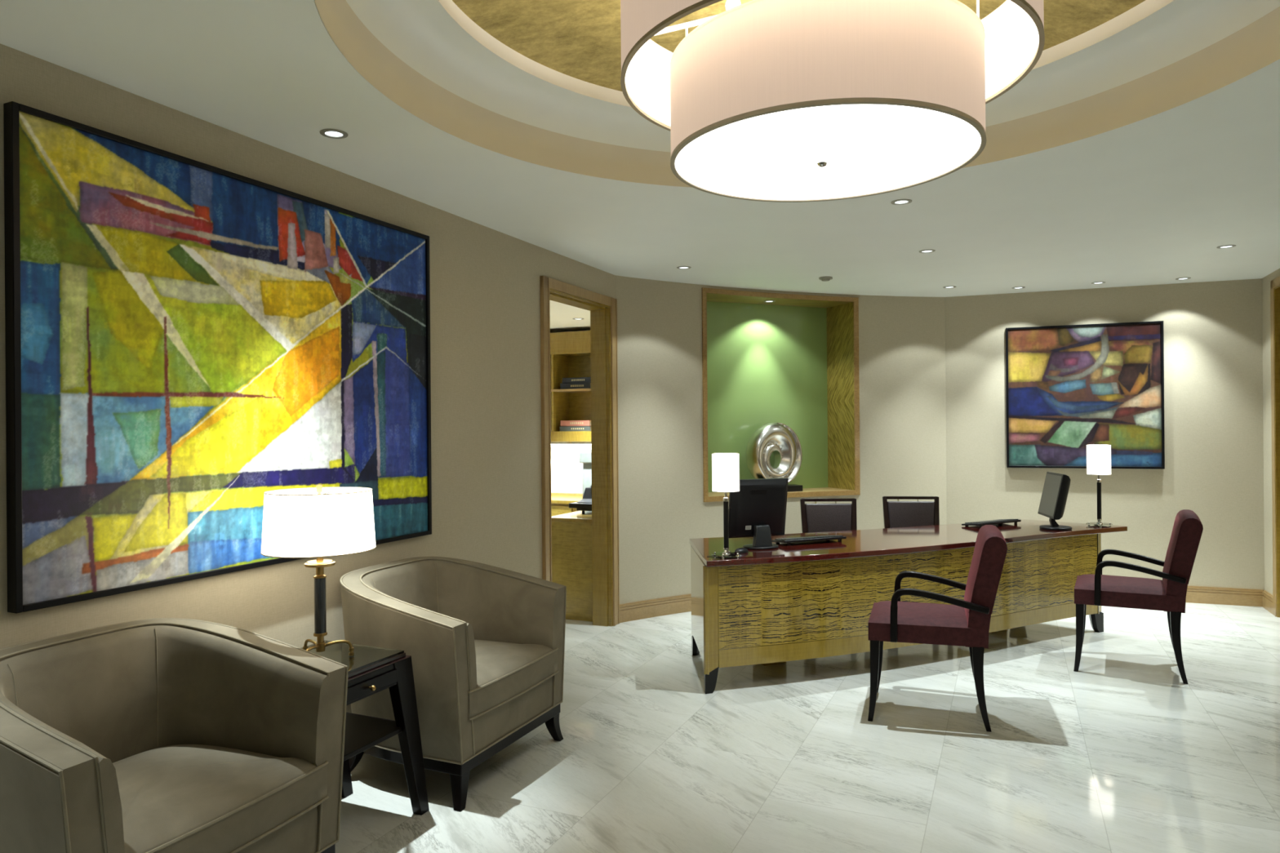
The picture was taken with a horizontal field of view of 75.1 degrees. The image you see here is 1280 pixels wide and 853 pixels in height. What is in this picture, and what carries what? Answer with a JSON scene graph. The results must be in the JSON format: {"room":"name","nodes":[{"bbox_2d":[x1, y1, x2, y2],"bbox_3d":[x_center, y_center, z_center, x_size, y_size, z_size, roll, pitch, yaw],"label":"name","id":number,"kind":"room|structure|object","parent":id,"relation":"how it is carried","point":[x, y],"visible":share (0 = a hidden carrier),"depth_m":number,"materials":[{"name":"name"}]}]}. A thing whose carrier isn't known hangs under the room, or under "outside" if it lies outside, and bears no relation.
{"room":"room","nodes":[
{"label":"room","id":0,"kind":"room"},
{"bbox_2d":[0,43,615,713],"bbox_3d":[-1.868,0.174,2.751,0.136,2.685,8.114,0,0,24],"label":"wall","id":1,"kind":"structure","parent":0,"point":[485,282],"depth_m":4.35,"materials":[{"name":"paint"}]},
{"bbox_2d":[3,101,431,613],"bbox_3d":[-1.490,-0.209,3.388,0.045,1.530,1.958,0,0,24],"label":"framed painting","id":2,"kind":"object","parent":1,"relation":"attached to","point":[188,341],"visible":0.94,"depth_m":3.00,"materials":[{"name":"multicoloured paint"}]},
{"bbox_2d":[539,275,619,626],"bbox_3d":[-0.399,0.267,5.861,0.027,2.478,1.100,0,0,24],"label":"trim","id":3,"kind":"structure","parent":1,"relation":"attached to","point":[546,282],"depth_m":5.42,"materials":[{"name":"brown wood"}]},
{"bbox_2d":[549,288,613,626],"bbox_3d":[-0.474,0.299,5.888,0.157,2.416,0.939,0,0,24],"label":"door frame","id":4,"kind":"structure","parent":1,"relation":"in","point":[600,313],"depth_m":6.28,"materials":[{"name":"orange wood"}]},
{"bbox_2d":[549,299,590,333],"bbox_3d":[-1.361,-1.001,6.683,2.108,0.030,4.320,0,0,24],"label":"ceiling","id":5,"kind":"structure","parent":0,"point":[562,315],"depth_m":7.61,"materials":[{"name":"paint"}]},
{"bbox_2d":[551,444,591,493],"bbox_3d":[-0.216,0.256,8.509,2.700,2.500,0.060,0,0,24],"label":"wall","id":6,"kind":"structure","parent":0,"point":[566,470],"depth_m":8.72,"materials":[{"name":"paint"}]},
{"bbox_2d":[550,330,591,441],"bbox_3d":[-0.629,-0.397,8.455,1.800,1.097,0.350,0,0,24],"label":"bookcase","id":7,"kind":"object","parent":6,"relation":"attached to","point":[570,351],"visible":0.13,"depth_m":8.44,"materials":[{"name":"orange wood"}]},
{"bbox_2d":[551,441,591,444],"bbox_3d":[-0.589,0.169,8.412,1.500,0.028,0.060,0,0,24],"label":"lamp","id":8,"kind":"object","parent":7,"relation":"attached to","point":[552,442],"visible":0.29,"depth_m":8.43,"materials":[{"name":"white"}]},
{"bbox_2d":[560,382,591,389],"bbox_3d":[-0.604,-0.405,8.406,0.335,0.058,0.221,0,0,24],"label":"book","id":9,"kind":"object","parent":7,"relation":"on","point":[570,385],"visible":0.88,"depth_m":8.30,"materials":[{"name":"paper"}]},
{"bbox_2d":[562,377,591,383],"bbox_3d":[-0.592,-0.462,8.396,0.320,0.054,0.211,0,0,23],"label":"book","id":10,"kind":"object","parent":9,"relation":"on","point":[576,380],"visible":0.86,"depth_m":8.29,"materials":[{"name":"paper"}]},
{"bbox_2d":[560,426,591,431],"bbox_3d":[-0.606,0.022,8.407,0.345,0.050,0.221,0,0,24],"label":"book","id":11,"kind":"object","parent":7,"relation":"on","point":[562,428],"visible":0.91,"depth_m":8.30,"materials":[{"name":"paper"}]},
{"bbox_2d":[560,420,591,426],"bbox_3d":[-0.609,-0.033,8.405,0.325,0.058,0.211,0,0,23],"label":"book","id":12,"kind":"object","parent":11,"relation":"on","point":[563,423],"visible":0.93,"depth_m":8.30,"materials":[{"name":"paper"}]},
{"bbox_2d":[0,0,1279,297],"bbox_3d":[0.785,-1.248,2.879,4.765,0.158,10.644,0,0,24],"label":"ceiling","id":13,"kind":"structure","parent":0,"point":[1152,200],"depth_m":3.85,"materials":[{"name":"paint"}]},
{"bbox_2d":[319,128,347,138],"bbox_3d":[-1.204,-1.152,3.279,0.106,0.004,0.106,0,0,0],"label":"recessed light","id":14,"kind":"object","parent":13,"relation":"in","point":[329,132],"visible":1,"depth_m":3.27,"materials":[{"name":"white"}]},
{"bbox_2d":[676,266,691,269],"bbox_3d":[0.322,-1.162,6.099,0.106,0.004,0.106,0,0,0],"label":"recessed light","id":15,"kind":"object","parent":13,"relation":"in","point":[679,267],"visible":1,"depth_m":6.08,"materials":[{"name":"white"}]},
{"bbox_2d":[818,275,832,281],"bbox_3d":[1.461,-1.159,6.556,0.104,0.028,0.104,0,0,0],"label":"smoke detector","id":16,"kind":"object","parent":13,"relation":"attached to","point":[825,278],"visible":1,"depth_m":6.53,"materials":[{"name":"grey plastic"}]},
{"bbox_2d":[890,199,911,204],"bbox_3d":[1.365,-1.172,4.349,0.106,0.004,0.106,0,0,0],"label":"recessed light","id":17,"kind":"object","parent":13,"relation":"in","point":[899,202],"visible":1,"depth_m":4.34,"materials":[{"name":"white"}]},
{"bbox_2d":[919,248,935,253],"bbox_3d":[1.926,-1.176,5.590,0.106,0.004,0.106,0,0,0],"label":"recessed light","id":18,"kind":"object","parent":13,"relation":"in","point":[928,251],"visible":1,"depth_m":5.58,"materials":[{"name":"white"}]},
{"bbox_2d":[942,285,955,288],"bbox_3d":[2.623,-1.180,7.059,0.106,0.004,0.106,0,0,0],"label":"recessed light","id":19,"kind":"object","parent":13,"relation":"in","point":[948,286],"visible":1,"depth_m":7.04,"materials":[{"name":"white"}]},
{"bbox_2d":[1012,286,1025,288],"bbox_3d":[3.234,-1.185,7.119,0.106,0.004,0.106,0,0,0],"label":"recessed light","id":20,"kind":"object","parent":13,"relation":"in","point":[1015,287],"visible":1,"depth_m":7.11,"materials":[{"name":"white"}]},
{"bbox_2d":[1091,281,1105,284],"bbox_3d":[3.798,-1.190,6.904,0.106,0.004,0.106,0,0,0],"label":"recessed light","id":21,"kind":"object","parent":13,"relation":"in","point":[1095,282],"visible":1,"depth_m":6.89,"materials":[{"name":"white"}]},
{"bbox_2d":[1175,277,1191,279],"bbox_3d":[4.389,-1.195,6.733,0.106,0.004,0.106,0,0,0],"label":"recessed light","id":22,"kind":"object","parent":13,"relation":"in","point":[1179,278],"visible":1,"depth_m":6.73,"materials":[{"name":"white"}]},
{"bbox_2d":[1216,244,1235,248],"bbox_3d":[3.885,-1.191,5.521,0.106,0.004,0.106,0,0,0],"label":"recessed light","id":23,"kind":"object","parent":13,"relation":"in","point":[1224,246],"visible":1,"depth_m":5.52,"materials":[{"name":"white"}]},
{"bbox_2d":[615,275,946,604],"bbox_3d":[1.249,0.151,7.146,3.278,2.685,0.306,0,0,-22],"label":"wall","id":24,"kind":"structure","parent":0,"point":[662,507],"depth_m":6.79,"materials":[{"name":"paint"}]},
{"bbox_2d":[619,594,691,622],"bbox_3d":[1.282,1.425,7.090,3.228,0.137,0.225,0,0,-22],"label":"baseboard","id":25,"kind":"structure","parent":24,"relation":"attached to","point":[636,611],"depth_m":6.57,"materials":[{"name":"brown wood"}]},
{"bbox_2d":[702,287,860,502],"bbox_3d":[1.156,-0.264,7.335,1.558,1.762,0.434,0,0,-22],"label":"display niche","id":26,"kind":"object","parent":24,"relation":"attached to","point":[792,360],"visible":0.82,"depth_m":7.53,"materials":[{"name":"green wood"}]},
{"bbox_2d":[745,422,802,491],"bbox_3d":[1.188,0.270,7.352,0.567,0.608,0.214,0,0,-28],"label":"sculpture","id":27,"kind":"object","parent":26,"relation":"on","point":[778,438],"visible":0.92,"depth_m":7.29,"materials":[{"name":"silver metal"}]},
{"bbox_2d":[452,0,1145,91],"bbox_3d":[0.563,-1.546,2.601,2.480,0.135,2.480,0,0,0],"label":"ceiling","id":28,"kind":"structure","parent":0,"point":[580,39],"depth_m":3.15,"materials":[{"name":"gold paint"}]},
{"bbox_2d":[620,0,1044,202],"bbox_3d":[0.565,-1.210,2.601,1.254,0.800,1.254,0,0,0],"label":"drum pendant","id":29,"kind":"object","parent":28,"relation":"hanging from","point":[763,100],"visible":1,"depth_m":2.30,"materials":[{"name":"beige fabric"}]},
{"bbox_2d":[675,103,981,199],"bbox_3d":[0.568,-0.832,2.600,0.920,0.001,0.920,0,0,0],"label":"diffuser","id":30,"kind":"object","parent":29,"relation":"attached to","point":[866,148],"depth_m":2.53,"materials":[{"name":"white glass"}]},
{"bbox_2d":[438,0,1173,106],"bbox_3d":[0.563,-1.448,2.601,2.480,0.060,2.480,0,0,0],"label":"ceiling","id":31,"kind":"structure","parent":0,"point":[1143,10],"depth_m":3.18,"materials":[{"name":"beige paint"}]},
{"bbox_2d":[335,602,1279,852],"bbox_3d":[-0.021,1.562,3.624,7.400,0.120,11.800,0,0,24],"label":"floor","id":32,"kind":"structure","parent":0,"point":[1117,753],"depth_m":3.75,"materials":[{"name":"stone"}]},
{"bbox_2d":[0,617,347,852],"bbox_3d":[-1.458,1.080,2.444,0.768,0.866,0.901,0,0,24],"label":"armchair","id":33,"kind":"object","parent":32,"relation":"on","point":[162,735],"visible":1,"depth_m":2.53,"materials":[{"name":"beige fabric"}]},
{"bbox_2d":[112,744,327,852],"bbox_3d":[-1.396,1.094,2.417,0.623,0.163,0.705,0,0,24],"label":"seat cushion","id":34,"kind":"object","parent":33,"relation":"on","point":[175,798],"depth_m":2.39,"materials":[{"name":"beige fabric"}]},
{"bbox_2d":[301,640,429,815],"bbox_3d":[-1.132,1.182,3.082,0.460,0.657,0.595,0,0,24],"label":"side table","id":35,"kind":"object","parent":32,"relation":"on","point":[371,670],"visible":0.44,"depth_m":3.15,"materials":[{"name":"brown wood"}]},
{"bbox_2d":[260,484,376,656],"bbox_3d":[-1.175,0.533,3.058,0.396,0.641,0.396,0,0,4],"label":"table lamp","id":36,"kind":"object","parent":35,"relation":"on","point":[318,522],"visible":0.9,"depth_m":2.92,"materials":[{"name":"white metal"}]},
{"bbox_2d":[343,712,402,761],"bbox_3d":[-1.162,1.152,3.054,0.388,0.018,0.504,0,0,24],"label":"shelf","id":37,"kind":"object","parent":35,"relation":"attached to","point":[362,732],"depth_m":3.12,"materials":[{"name":"brown wood"}]},
{"bbox_2d":[340,556,566,812],"bbox_3d":[-0.866,1.076,3.779,0.768,0.866,0.901,0,0,24],"label":"armchair","id":38,"kind":"object","parent":32,"relation":"on","point":[485,643],"visible":0.84,"depth_m":3.55,"materials":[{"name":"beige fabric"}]},
{"bbox_2d":[468,640,557,718],"bbox_3d":[-0.804,1.090,3.751,0.623,0.163,0.705,0,0,24],"label":"seat cushion","id":39,"kind":"object","parent":38,"relation":"on","point":[507,670],"depth_m":3.65,"materials":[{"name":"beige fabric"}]},
{"bbox_2d":[551,492,582,516],"bbox_3d":[-0.589,1.102,8.332,2.030,0.815,0.550,0,0,24],"label":"cabinet","id":40,"kind":"object","parent":32,"relation":"on","point":[560,502],"depth_m":8.16,"materials":[{"name":"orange wood"}]},
{"bbox_2d":[551,495,582,503],"bbox_3d":[-0.592,0.734,8.333,2.030,0.030,0.550,0,0,24],"label":"countertop","id":41,"kind":"structure","parent":40,"relation":"on","point":[554,499],"depth_m":8.26,"materials":[{"name":"yellow wood"}]},
{"bbox_2d":[579,448,591,497],"bbox_3d":[-0.300,0.465,8.176,0.485,0.500,0.358,0,0,24],"label":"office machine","id":42,"kind":"object","parent":40,"relation":"on","point":[585,458],"visible":0.27,"depth_m":8.09,"materials":[{"name":"white plastic"}]},
{"bbox_2d":[551,511,592,622],"bbox_3d":[-0.258,1.111,7.123,0.445,0.790,1.374,0,0,24],"label":"base cabinet","id":43,"kind":"object","parent":32,"relation":"on","point":[571,532],"visible":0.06,"depth_m":6.49,"materials":[{"name":"orange wood"}]},
{"bbox_2d":[551,511,591,522],"bbox_3d":[-0.262,0.728,7.123,0.445,0.025,1.374,0,0,24],"label":"countertop","id":44,"kind":"structure","parent":43,"relation":"on","point":[578,517],"depth_m":6.59,"materials":[{"name":"orange wood"}]},
{"bbox_2d":[568,484,591,513],"bbox_3d":[-0.310,0.579,7.009,0.400,0.275,0.480,0,0,24],"label":"printer","id":45,"kind":"object","parent":44,"relation":"on","point":[584,504],"visible":0.26,"depth_m":6.88,"materials":[{"name":"black plastic"}]},
{"bbox_2d":[568,502,591,508],"bbox_3d":[-0.388,0.652,6.869,0.370,0.040,0.160,0,0,24],"label":"paper tray","id":46,"kind":"object","parent":45,"relation":"on","point":[575,504],"depth_m":6.84,"materials":[{"name":"black plastic"}]},
{"bbox_2d":[800,497,857,533],"bbox_3d":[1.514,1.037,6.509,0.454,0.910,0.494,0,0,3],"label":"chair","id":47,"kind":"object","parent":32,"relation":"on","point":[815,517],"visible":0.34,"depth_m":6.70,"materials":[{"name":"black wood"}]},
{"bbox_2d":[689,519,1127,693],"bbox_3d":[1.805,1.113,5.688,3.466,0.750,0.981,0,0,-24],"label":"reception desk","id":48,"kind":"object","parent":32,"relation":"on","point":[798,601],"visible":0.72,"depth_m":5.00,"materials":[{"name":"brown wood"}]},
{"bbox_2d":[711,453,741,558],"bbox_3d":[0.494,0.451,4.790,0.170,0.594,0.170,0,0,-24],"label":"desk lamp","id":49,"kind":"object","parent":48,"relation":"on","point":[725,466],"visible":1,"depth_m":4.74,"materials":[{"name":"white fabric"}]},
{"bbox_2d":[706,547,748,556],"bbox_3d":[0.518,0.733,4.876,0.311,0.028,0.059,0,0,-38],"label":"computer mouse","id":50,"kind":"object","parent":48,"relation":"on","point":[741,550],"visible":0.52,"depth_m":4.92,"materials":[{"name":"black plastic"}]},
{"bbox_2d":[728,478,788,550],"bbox_3d":[0.742,0.535,5.130,0.388,0.424,0.170,0,0,-18],"label":"computer monitor","id":51,"kind":"object","parent":48,"relation":"on","point":[757,511],"visible":0.89,"depth_m":5.11,"materials":[{"name":"black plastic"}]},
{"bbox_2d":[771,535,846,546],"bbox_3d":[1.083,0.724,5.346,0.460,0.040,0.165,0,0,-22],"label":"keyboard","id":52,"kind":"object","parent":48,"relation":"on","point":[788,540],"visible":0.98,"depth_m":5.28,"materials":[{"name":"black plastic"}]},
{"bbox_2d":[961,519,1021,528],"bbox_3d":[2.604,0.712,6.172,0.460,0.040,0.165,0,0,-30],"label":"keyboard","id":53,"kind":"object","parent":48,"relation":"on","point":[981,523],"visible":1,"depth_m":6.10,"materials":[{"name":"black plastic"}]},
{"bbox_2d":[1037,471,1071,530],"bbox_3d":[2.953,0.530,5.925,0.208,0.400,0.380,0,0,10],"label":"computer monitor","id":54,"kind":"object","parent":48,"relation":"on","point":[1056,486],"visible":1,"depth_m":5.85,"materials":[{"name":"black plastic"}]},
{"bbox_2d":[1086,444,1112,527],"bbox_3d":[3.352,0.429,6.084,0.170,0.594,0.170,0,0,-24],"label":"desk lamp","id":55,"kind":"object","parent":48,"relation":"on","point":[1098,455],"visible":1,"depth_m":6.03,"materials":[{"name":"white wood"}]},
{"bbox_2d":[882,496,939,528],"bbox_3d":[2.205,1.032,6.649,0.454,0.910,0.494,0,0,8],"label":"chair","id":56,"kind":"object","parent":32,"relation":"on","point":[897,513],"visible":0.38,"depth_m":6.84,"materials":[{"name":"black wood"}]},
{"bbox_2d":[867,524,1007,732],"bbox_3d":[1.543,1.003,4.352,0.659,0.973,0.554,0,0,19],"label":"chair","id":57,"kind":"object","parent":32,"relation":"on","point":[966,623],"visible":1,"depth_m":4.14,"materials":[{"name":"fabric"}]},
{"bbox_2d":[1073,509,1203,684],"bbox_3d":[3.030,0.992,5.095,0.659,0.973,0.554,0,0,30],"label":"chair","id":58,"kind":"object","parent":32,"relation":"on","point":[1168,594],"visible":1,"depth_m":4.89,"materials":[{"name":"fabric"}]},
{"bbox_2d":[346,0,1279,151],"bbox_3d":[0.564,-1.372,2.601,2.943,0.093,2.943,0,0,0],"label":"trim ring","id":59,"kind":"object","parent":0,"point":[422,34],"depth_m":3.21,"materials":[{"name":"paint"}]},
{"bbox_2d":[945,278,1264,590],"bbox_3d":[3.951,0.130,7.250,2.419,2.685,0.120,0,0,21],"label":"wall","id":60,"kind":"structure","parent":0,"point":[1214,469],"depth_m":7.01,"materials":[{"name":"paint"}]},
{"bbox_2d":[1005,320,1164,469],"bbox_3d":[3.829,-0.260,7.209,1.212,1.242,0.040,0,0,21],"label":"framed painting","id":61,"kind":"object","parent":60,"relation":"attached to","point":[1069,388],"visible":0.99,"depth_m":7.20,"materials":[{"name":"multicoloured paint"}]},
{"bbox_2d":[1185,586,1263,607],"bbox_3d":[3.937,1.404,7.184,2.419,0.137,0.020,0,0,21],"label":"baseboard","id":62,"kind":"structure","parent":60,"relation":"attached to","point":[1195,594],"depth_m":6.85,"materials":[{"name":"brown wood"}]},
{"bbox_2d":[1262,268,1279,595],"bbox_3d":[3.014,0.134,1.965,0.153,2.685,10.636,0,0,24],"label":"wall","id":63,"kind":"structure","parent":0,"point":[1266,324],"depth_m":6.65,"materials":[{"name":"paint"}]},
{"bbox_2d":[1262,589,1273,614],"bbox_3d":[4.996,1.395,6.620,0.020,0.137,0.326,0,0,24],"label":"baseboard","id":64,"kind":"structure","parent":63,"relation":"attached to","point":[1267,597],"depth_m":6.62,"materials":[{"name":"brown wood"}]},
{"bbox_2d":[1270,275,1279,617],"bbox_3d":[4.705,0.168,5.990,0.022,2.595,1.055,0,0,24],"label":"trim","id":65,"kind":"structure","parent":63,"relation":"attached to","point":[1275,282],"depth_m":6.43,"materials":[{"name":"brown wood"}]},
{"bbox_2d":[1273,284,1279,617],"bbox_3d":[4.776,0.200,5.958,0.167,2.530,0.905,0,0,24],"label":"door","id":66,"kind":"structure","parent":63,"relation":"in","point":[1276,290],"depth_m":6.39,"materials":[{"name":"orange wood"}]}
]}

